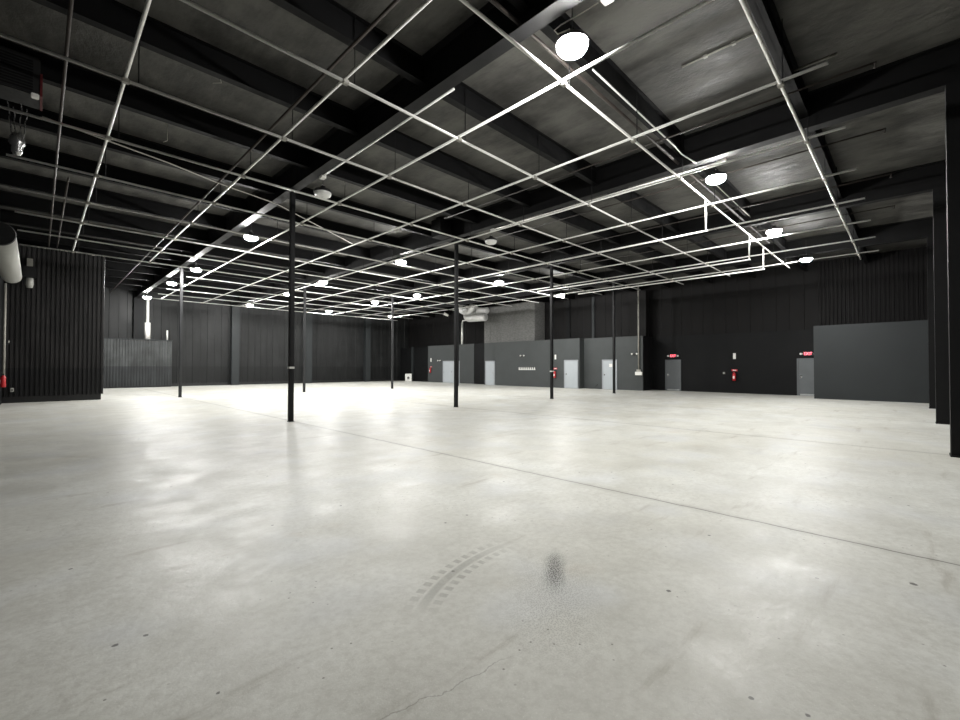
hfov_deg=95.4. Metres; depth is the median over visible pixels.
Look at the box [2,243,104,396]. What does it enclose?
wall
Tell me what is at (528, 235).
roof purlin
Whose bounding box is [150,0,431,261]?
pipe
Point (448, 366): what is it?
door
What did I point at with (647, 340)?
trim
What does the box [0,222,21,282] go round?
spiral duct
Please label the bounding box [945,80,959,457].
wall column
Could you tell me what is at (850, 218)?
roof purlin
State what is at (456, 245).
steel column
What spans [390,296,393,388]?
steel column
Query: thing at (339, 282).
ceiling beam
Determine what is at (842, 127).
pipe
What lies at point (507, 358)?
wall
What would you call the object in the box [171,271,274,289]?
ceiling beam
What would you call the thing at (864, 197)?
pipe
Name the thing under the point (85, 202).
pipe
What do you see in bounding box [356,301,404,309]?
roof purlin
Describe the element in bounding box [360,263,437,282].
ceiling beam
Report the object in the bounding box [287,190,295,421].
steel column
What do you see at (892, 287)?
wall
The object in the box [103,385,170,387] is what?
baseboard
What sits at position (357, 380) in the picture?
baseboard
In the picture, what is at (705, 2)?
pipe
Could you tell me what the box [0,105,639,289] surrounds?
pipe
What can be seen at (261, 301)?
ceiling beam
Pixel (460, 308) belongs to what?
flexible duct
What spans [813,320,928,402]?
wall
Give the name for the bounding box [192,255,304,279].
ceiling beam
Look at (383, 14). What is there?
pipe
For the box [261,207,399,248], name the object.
ceiling beam
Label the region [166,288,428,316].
pipe
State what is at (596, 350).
wall
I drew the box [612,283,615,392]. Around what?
steel column
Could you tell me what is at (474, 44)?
rafter
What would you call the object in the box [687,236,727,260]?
roof purlin
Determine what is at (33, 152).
ceiling beam
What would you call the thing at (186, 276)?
pipe
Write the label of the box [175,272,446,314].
pipe
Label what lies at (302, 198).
ceiling beam
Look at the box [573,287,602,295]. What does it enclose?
roof purlin
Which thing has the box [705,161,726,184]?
lamp
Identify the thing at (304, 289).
steel column
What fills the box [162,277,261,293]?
ceiling beam
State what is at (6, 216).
ceiling beam
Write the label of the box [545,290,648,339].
wall
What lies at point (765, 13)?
ceiling beam
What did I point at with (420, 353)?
wall
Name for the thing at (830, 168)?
ceiling beam
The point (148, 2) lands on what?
pipe
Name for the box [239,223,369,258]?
ceiling beam
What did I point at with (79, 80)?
ceiling beam
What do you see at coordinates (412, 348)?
trim
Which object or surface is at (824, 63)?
pipe
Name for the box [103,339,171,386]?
wall
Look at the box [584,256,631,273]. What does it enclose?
roof purlin
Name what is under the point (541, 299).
roof purlin
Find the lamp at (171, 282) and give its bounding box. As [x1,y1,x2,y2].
[167,279,176,284]
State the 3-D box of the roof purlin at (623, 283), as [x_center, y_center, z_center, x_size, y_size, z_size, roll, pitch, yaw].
[8.670,-4.874,27.860,0.150,0.449,5.428,-1,-1,45]
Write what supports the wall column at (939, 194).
on the floor
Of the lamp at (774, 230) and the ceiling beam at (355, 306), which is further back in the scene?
the ceiling beam at (355, 306)
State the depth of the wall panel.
25.31 m
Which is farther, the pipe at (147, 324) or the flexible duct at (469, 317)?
the flexible duct at (469, 317)
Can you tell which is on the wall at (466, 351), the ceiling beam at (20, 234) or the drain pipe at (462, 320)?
the drain pipe at (462, 320)
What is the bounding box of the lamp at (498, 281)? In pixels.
[495,278,502,283]
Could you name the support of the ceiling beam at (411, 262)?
attached to the ceiling at (860, 32)
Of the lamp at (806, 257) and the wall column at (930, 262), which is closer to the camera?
the wall column at (930, 262)
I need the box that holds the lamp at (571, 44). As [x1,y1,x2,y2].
[556,8,588,59]
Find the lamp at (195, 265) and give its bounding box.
[191,264,201,271]
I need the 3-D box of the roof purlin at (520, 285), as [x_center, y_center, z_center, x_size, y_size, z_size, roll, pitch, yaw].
[1.246,-4.898,27.086,0.150,0.449,6.056,-1,-1,45]
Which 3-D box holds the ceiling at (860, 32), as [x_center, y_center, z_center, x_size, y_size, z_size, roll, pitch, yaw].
[-3.873,-5.291,23.307,41.050,0.200,30.200,-1,-1,45]
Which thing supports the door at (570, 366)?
in the wall at (507, 358)
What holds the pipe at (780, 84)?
hanging from the ceiling at (860, 32)
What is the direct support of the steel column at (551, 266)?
on the floor
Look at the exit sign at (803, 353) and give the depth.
22.95 m
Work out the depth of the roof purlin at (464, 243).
19.73 m
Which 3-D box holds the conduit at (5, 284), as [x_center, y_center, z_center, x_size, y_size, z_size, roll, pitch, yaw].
[-18.366,-1.066,16.855,0.074,3.800,0.074,0,-1,-23]
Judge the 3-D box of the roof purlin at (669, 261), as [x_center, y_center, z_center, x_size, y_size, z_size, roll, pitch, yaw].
[7.993,-4.992,20.427,0.150,0.449,6.056,-1,-1,45]
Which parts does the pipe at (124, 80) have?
hanger rod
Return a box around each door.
[443,361,459,382]
[485,361,494,384]
[564,360,577,388]
[602,360,616,389]
[665,360,680,390]
[797,358,813,395]
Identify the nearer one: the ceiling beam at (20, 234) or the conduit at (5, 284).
the conduit at (5, 284)
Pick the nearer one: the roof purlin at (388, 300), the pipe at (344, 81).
the pipe at (344, 81)
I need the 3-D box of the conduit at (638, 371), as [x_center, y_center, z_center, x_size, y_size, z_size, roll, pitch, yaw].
[10.125,-1.986,27.884,0.440,5.920,0.120,-1,-1,45]
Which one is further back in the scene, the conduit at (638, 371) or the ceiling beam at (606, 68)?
the conduit at (638, 371)
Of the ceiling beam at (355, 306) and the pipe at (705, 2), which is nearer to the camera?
the pipe at (705, 2)
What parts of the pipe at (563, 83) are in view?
hanger rod, hanger rod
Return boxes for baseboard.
[2,394,100,402]
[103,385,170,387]
[171,379,398,385]
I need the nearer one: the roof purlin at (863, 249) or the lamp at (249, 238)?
the lamp at (249, 238)
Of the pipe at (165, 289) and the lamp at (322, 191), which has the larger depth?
the pipe at (165, 289)
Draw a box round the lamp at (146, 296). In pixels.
[143,294,150,298]
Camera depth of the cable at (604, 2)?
6.05 m
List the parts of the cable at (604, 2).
cord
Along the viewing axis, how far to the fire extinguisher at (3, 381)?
15.49 m
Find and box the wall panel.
[652,329,813,395]
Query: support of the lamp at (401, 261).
hanging from the ceiling at (860, 32)
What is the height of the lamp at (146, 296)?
1.080 m
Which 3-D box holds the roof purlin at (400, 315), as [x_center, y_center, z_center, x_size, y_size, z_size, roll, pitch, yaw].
[-8.197,-4.640,44.507,0.150,0.449,5.428,-1,-1,45]
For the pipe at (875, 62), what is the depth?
9.05 m
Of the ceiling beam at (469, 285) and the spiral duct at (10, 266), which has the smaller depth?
the spiral duct at (10, 266)
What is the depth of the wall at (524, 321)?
34.70 m
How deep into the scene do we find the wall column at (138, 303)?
30.85 m
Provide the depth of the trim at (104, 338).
30.71 m
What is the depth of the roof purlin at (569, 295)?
32.29 m
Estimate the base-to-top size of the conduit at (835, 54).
0.040 m
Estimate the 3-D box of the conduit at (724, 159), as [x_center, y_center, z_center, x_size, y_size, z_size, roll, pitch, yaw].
[3.054,-4.587,12.733,7.450,0.090,0.120,-1,-1,45]
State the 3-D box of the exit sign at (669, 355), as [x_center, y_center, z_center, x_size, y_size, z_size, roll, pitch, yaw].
[12.296,-0.259,27.811,0.720,0.230,0.110,-1,-1,45]
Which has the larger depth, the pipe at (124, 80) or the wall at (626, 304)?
the wall at (626, 304)
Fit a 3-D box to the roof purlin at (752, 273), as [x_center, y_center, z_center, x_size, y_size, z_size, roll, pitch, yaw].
[13.731,-4.944,22.866,0.150,0.449,5.428,-1,-1,45]
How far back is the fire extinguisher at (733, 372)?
25.25 m
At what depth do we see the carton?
44.87 m
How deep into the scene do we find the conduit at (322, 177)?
8.98 m
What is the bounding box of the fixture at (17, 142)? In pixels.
[7,101,27,155]
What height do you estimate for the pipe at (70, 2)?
0.052 m
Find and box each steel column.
[178,267,182,396]
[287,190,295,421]
[302,284,306,391]
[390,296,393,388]
[453,237,458,406]
[458,305,458,385]
[549,265,553,398]
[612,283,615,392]
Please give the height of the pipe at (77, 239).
1.167 m
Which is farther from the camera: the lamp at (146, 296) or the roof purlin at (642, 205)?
the lamp at (146, 296)
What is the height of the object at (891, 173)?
0.116 m
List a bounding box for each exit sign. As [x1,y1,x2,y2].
[667,354,678,357]
[800,352,813,355]
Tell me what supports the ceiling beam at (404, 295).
attached to the ceiling at (860, 32)
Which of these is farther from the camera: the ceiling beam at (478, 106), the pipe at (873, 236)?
the pipe at (873, 236)
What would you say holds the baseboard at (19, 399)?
attached to the wall at (55, 327)
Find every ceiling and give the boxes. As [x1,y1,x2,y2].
[0,0,959,302]
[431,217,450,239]
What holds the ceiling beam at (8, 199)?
attached to the ceiling at (860, 32)
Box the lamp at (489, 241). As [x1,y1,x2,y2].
[485,235,496,244]
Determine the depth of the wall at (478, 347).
38.01 m
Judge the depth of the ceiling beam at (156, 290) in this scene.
31.80 m
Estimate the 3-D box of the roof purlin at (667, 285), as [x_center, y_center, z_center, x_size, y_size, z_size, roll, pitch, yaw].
[10.357,-4.897,26.195,0.150,0.449,5.428,-1,-1,45]
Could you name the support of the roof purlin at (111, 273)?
attached to the ceiling at (860, 32)
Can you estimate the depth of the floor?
3.52 m
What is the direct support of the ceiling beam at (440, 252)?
attached to the ceiling at (860, 32)
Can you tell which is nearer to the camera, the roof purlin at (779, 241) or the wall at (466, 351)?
the roof purlin at (779, 241)
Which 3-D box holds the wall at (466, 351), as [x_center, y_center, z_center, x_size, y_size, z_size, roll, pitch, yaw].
[-2.356,0.370,41.386,6.700,3.550,1.200,-1,-1,45]
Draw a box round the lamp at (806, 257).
[799,255,812,261]
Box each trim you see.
[104,338,172,340]
[411,347,413,380]
[566,300,569,338]
[592,297,594,337]
[643,336,652,390]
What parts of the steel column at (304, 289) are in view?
post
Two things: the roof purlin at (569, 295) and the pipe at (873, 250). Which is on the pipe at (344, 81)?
the pipe at (873, 250)
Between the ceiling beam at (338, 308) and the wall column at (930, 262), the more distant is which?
the ceiling beam at (338, 308)
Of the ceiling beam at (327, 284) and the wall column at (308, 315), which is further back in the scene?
the wall column at (308, 315)
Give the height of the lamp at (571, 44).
1.080 m
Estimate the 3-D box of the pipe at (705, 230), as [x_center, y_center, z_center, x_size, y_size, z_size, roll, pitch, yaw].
[2.478,-3.746,14.931,9.840,0.832,0.044,-1,-1,45]
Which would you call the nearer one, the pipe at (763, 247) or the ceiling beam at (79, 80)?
the ceiling beam at (79, 80)
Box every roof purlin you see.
[105,269,153,281]
[105,276,146,286]
[105,282,140,290]
[261,295,328,305]
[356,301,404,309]
[371,298,420,307]
[394,314,420,318]
[403,312,434,316]
[407,291,458,300]
[417,309,450,314]
[429,287,479,298]
[436,307,453,311]
[449,236,530,263]
[473,301,504,306]
[479,277,529,289]
[492,223,571,254]
[494,298,525,303]
[508,0,530,13]
[508,270,559,285]
[517,294,549,301]
[542,207,621,244]
[543,264,593,279]
[543,291,574,298]
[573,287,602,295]
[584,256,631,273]
[605,282,634,291]
[607,187,679,232]
[630,247,675,268]
[643,277,670,287]
[685,271,710,282]
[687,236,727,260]
[692,162,751,218]
[734,264,756,277]
[756,223,786,251]
[791,256,808,270]
[840,207,858,240]
[858,247,868,263]
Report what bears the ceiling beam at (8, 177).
attached to the ceiling at (860, 32)
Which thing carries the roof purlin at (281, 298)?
attached to the ceiling at (860, 32)
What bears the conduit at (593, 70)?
attached to the ceiling beam at (606, 68)
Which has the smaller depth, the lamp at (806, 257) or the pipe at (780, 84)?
the pipe at (780, 84)
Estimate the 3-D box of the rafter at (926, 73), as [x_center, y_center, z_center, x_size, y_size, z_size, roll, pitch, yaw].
[-5.854,-4.867,21.265,40.370,0.720,0.240,-1,-1,45]
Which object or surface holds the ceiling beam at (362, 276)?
attached to the ceiling at (860, 32)
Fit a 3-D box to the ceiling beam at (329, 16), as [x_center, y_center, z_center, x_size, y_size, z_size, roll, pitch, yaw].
[-3.077,-5.239,5.839,0.150,0.449,5.858,-1,-1,45]
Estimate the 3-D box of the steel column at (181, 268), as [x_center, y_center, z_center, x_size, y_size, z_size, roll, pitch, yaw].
[-14.561,-1.356,21.241,0.220,6.330,0.220,-1,-1,45]
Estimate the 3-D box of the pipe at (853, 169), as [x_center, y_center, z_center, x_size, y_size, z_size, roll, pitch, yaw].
[-3.770,-4.138,21.927,34.447,0.050,0.048,-1,-1,45]
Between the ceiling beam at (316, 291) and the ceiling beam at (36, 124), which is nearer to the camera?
the ceiling beam at (36, 124)
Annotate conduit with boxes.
[2,283,6,375]
[319,88,454,179]
[490,158,726,230]
[592,69,696,163]
[635,284,641,374]
[682,30,760,67]
[716,185,749,216]
[794,53,836,71]
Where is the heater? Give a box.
[0,45,42,110]
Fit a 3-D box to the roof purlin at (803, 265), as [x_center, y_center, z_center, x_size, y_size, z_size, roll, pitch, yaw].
[15.417,-4.967,21.201,0.150,0.449,5.428,-1,-1,45]
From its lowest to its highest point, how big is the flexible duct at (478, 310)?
1.112 m
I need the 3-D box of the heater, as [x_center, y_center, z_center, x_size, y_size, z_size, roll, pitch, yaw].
[-8.147,-4.986,7.497,0.670,0.920,0.900,-1,-1,45]
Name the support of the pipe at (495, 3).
attached to the rafter at (926, 73)
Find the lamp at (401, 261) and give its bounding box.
[395,257,405,264]
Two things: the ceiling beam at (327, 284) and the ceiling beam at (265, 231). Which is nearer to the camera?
the ceiling beam at (265, 231)
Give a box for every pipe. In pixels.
[0,15,683,284]
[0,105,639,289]
[6,149,601,294]
[11,180,567,298]
[15,207,538,302]
[17,220,509,305]
[19,236,485,308]
[48,0,73,246]
[56,177,69,247]
[72,0,151,250]
[110,0,399,292]
[144,299,150,338]
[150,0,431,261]
[152,289,397,320]
[158,293,412,318]
[161,0,713,298]
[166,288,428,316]
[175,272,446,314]
[180,0,729,276]
[186,276,465,311]
[204,61,827,302]
[241,126,845,305]
[276,168,856,308]
[306,197,864,311]
[336,219,870,313]
[358,236,874,316]
[382,250,878,318]
[444,61,876,218]
[458,200,707,281]
[459,0,789,268]
[461,320,465,343]
[488,0,768,243]
[537,235,750,291]
[578,247,764,293]
[739,0,861,259]
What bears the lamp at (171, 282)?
hanging from the ceiling at (860, 32)
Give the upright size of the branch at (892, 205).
0.116 m
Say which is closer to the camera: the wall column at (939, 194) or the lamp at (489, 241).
the wall column at (939, 194)
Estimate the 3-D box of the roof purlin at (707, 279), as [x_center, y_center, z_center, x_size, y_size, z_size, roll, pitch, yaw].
[12.044,-4.921,24.530,0.150,0.449,5.428,-1,-1,45]
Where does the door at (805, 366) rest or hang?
in the wall at (892, 287)
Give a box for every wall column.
[133,290,143,338]
[230,300,239,384]
[306,309,311,382]
[363,313,370,381]
[927,236,935,408]
[932,186,949,424]
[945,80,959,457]
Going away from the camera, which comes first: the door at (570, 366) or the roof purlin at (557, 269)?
the roof purlin at (557, 269)
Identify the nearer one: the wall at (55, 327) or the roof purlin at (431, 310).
the wall at (55, 327)
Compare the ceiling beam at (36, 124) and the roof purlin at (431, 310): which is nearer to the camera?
the ceiling beam at (36, 124)
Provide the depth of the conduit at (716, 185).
13.29 m
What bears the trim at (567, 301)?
attached to the wall at (626, 304)
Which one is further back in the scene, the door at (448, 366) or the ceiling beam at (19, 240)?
the door at (448, 366)
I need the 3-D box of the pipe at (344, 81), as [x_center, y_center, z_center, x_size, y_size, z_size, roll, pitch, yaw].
[3.679,-4.763,12.632,0.084,1.167,24.070,-1,-1,45]
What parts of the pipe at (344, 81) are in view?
hanger rod, hanger rod, hanger rod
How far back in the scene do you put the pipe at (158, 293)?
31.21 m
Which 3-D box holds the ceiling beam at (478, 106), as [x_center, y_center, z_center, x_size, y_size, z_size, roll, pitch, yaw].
[1.128,-5.165,10.099,0.150,0.449,6.066,-1,-1,45]
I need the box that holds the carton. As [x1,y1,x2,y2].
[405,374,411,380]
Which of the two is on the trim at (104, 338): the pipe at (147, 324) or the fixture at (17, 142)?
the pipe at (147, 324)
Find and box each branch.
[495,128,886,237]
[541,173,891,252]
[581,205,894,264]
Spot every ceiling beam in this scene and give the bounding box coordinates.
[0,38,310,168]
[0,98,274,194]
[0,137,247,213]
[0,167,226,229]
[0,190,208,241]
[0,208,193,252]
[10,225,181,261]
[17,238,170,268]
[31,0,358,134]
[105,261,161,275]
[149,288,239,300]
[155,283,249,296]
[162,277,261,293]
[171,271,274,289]
[183,263,288,284]
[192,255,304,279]
[204,247,323,273]
[219,236,344,266]
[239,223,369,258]
[251,299,315,307]
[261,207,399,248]
[269,0,425,86]
[277,291,341,302]
[287,287,357,299]
[288,187,431,237]
[301,282,373,295]
[317,276,392,291]
[326,162,477,223]
[330,307,375,313]
[337,271,414,287]
[343,304,389,311]
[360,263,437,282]
[374,130,530,207]
[384,256,463,276]
[389,294,439,304]
[413,247,494,270]
[441,82,597,185]
[451,282,503,293]
[540,13,686,157]
[747,0,808,118]
[806,129,841,199]
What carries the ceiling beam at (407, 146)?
attached to the ceiling at (860, 32)
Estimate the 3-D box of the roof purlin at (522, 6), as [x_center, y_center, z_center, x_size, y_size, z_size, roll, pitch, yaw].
[-1.391,-5.262,4.175,0.150,0.449,5.858,-1,-1,45]
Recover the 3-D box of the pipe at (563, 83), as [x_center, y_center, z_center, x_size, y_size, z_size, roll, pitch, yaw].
[5.388,-4.787,10.946,0.084,1.167,24.070,-1,-1,45]
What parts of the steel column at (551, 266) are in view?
post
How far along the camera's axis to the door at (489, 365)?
36.22 m
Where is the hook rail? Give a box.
[519,367,535,369]
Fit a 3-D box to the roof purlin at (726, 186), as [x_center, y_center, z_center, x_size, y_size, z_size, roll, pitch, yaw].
[7.092,-5.113,12.768,0.150,0.449,6.066,-1,-1,45]
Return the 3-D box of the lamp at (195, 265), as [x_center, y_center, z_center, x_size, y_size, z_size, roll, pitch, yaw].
[-13.413,-4.709,20.630,0.470,1.080,0.470,-1,-1,45]
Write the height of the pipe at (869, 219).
0.050 m
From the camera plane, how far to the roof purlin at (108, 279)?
27.15 m
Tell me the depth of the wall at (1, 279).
16.89 m
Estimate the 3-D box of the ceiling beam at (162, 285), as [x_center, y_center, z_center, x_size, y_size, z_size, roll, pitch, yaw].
[-19.113,-4.885,30.075,0.150,0.449,6.066,-1,-1,45]
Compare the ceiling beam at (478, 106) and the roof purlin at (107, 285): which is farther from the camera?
the roof purlin at (107, 285)
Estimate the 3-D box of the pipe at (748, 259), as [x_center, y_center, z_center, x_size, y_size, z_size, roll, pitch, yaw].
[5.876,-3.698,17.661,8.840,0.832,0.044,-1,-1,45]
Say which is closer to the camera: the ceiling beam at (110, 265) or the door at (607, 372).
the ceiling beam at (110, 265)
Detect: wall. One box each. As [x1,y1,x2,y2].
[0,276,3,404]
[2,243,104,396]
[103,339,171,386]
[104,288,407,382]
[400,347,427,381]
[408,247,927,347]
[428,344,473,383]
[474,343,483,383]
[484,301,544,342]
[484,338,583,388]
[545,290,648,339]
[584,336,642,390]
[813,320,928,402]
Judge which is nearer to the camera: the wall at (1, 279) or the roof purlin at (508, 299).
the wall at (1, 279)
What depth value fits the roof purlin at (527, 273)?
25.80 m
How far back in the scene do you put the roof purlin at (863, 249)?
20.24 m
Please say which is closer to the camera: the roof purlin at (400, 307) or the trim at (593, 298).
the trim at (593, 298)
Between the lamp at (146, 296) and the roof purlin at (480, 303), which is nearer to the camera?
the lamp at (146, 296)
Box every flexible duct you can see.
[459,306,466,314]
[463,304,487,321]
[466,304,488,313]
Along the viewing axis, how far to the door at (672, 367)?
27.80 m
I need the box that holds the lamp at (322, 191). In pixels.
[313,184,331,198]
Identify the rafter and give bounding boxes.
[135,0,582,297]
[229,38,959,306]
[307,159,945,311]
[364,216,932,318]
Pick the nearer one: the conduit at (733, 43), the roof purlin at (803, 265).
the conduit at (733, 43)
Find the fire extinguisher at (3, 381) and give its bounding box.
[0,374,6,386]
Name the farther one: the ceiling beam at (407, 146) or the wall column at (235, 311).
the wall column at (235, 311)
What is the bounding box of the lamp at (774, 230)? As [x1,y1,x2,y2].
[766,225,782,234]
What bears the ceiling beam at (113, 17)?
attached to the ceiling at (860, 32)
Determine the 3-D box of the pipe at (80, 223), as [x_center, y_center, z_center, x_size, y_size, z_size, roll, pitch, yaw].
[-4.636,-4.641,21.295,0.084,1.167,24.720,-1,-1,45]
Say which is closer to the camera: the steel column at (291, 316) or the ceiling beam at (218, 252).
the steel column at (291, 316)
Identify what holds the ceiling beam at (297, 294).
attached to the ceiling at (860, 32)
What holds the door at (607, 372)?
in the wall at (596, 350)
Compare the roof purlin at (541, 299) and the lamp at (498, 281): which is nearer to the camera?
the lamp at (498, 281)
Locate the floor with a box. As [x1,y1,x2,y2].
[0,381,959,719]
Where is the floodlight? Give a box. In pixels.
[22,258,36,287]
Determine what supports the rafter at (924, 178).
attached to the ceiling at (860, 32)
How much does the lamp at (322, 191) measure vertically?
1.080 m
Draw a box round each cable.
[42,116,352,243]
[554,0,613,34]
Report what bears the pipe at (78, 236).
hanging from the ceiling at (860, 32)
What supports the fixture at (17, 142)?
hanging from the heater
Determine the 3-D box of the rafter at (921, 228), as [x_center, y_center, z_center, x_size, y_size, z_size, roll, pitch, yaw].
[2.695,-4.717,29.925,40.370,0.720,0.240,-1,-1,45]
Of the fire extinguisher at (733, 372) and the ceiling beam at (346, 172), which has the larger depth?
the fire extinguisher at (733, 372)
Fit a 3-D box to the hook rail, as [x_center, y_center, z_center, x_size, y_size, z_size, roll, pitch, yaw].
[3.589,0.654,33.496,1.640,0.235,0.070,-1,-1,45]
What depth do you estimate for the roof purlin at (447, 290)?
31.01 m
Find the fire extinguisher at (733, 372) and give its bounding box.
[732,371,735,380]
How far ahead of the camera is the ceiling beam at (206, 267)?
25.19 m
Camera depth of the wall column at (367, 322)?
43.89 m
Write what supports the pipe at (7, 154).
hanging from the ceiling at (860, 32)
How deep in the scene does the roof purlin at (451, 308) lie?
39.68 m
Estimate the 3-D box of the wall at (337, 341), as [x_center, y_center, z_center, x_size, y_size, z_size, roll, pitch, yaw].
[-18.335,-1.467,37.518,0.225,7.050,29.600,-1,-1,45]
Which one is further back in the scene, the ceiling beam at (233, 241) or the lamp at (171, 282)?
the lamp at (171, 282)
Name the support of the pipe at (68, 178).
attached to the ceiling beam at (8, 199)
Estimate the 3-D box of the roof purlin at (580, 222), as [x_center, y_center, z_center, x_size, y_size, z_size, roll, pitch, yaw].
[3.719,-5.067,16.097,0.150,0.449,6.066,-1,-1,45]
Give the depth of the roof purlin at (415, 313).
43.70 m
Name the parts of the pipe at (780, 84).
hanger rod, hanger rod, hanger rod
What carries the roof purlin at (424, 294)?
attached to the ceiling at (860, 32)
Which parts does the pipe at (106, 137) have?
hanger rod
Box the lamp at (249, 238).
[244,223,257,240]
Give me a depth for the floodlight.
17.83 m
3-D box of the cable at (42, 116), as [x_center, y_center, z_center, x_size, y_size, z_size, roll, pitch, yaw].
[-6.417,-4.603,12.626,0.646,0.048,9.347,0,-1,22]
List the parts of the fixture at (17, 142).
chain, chain, chain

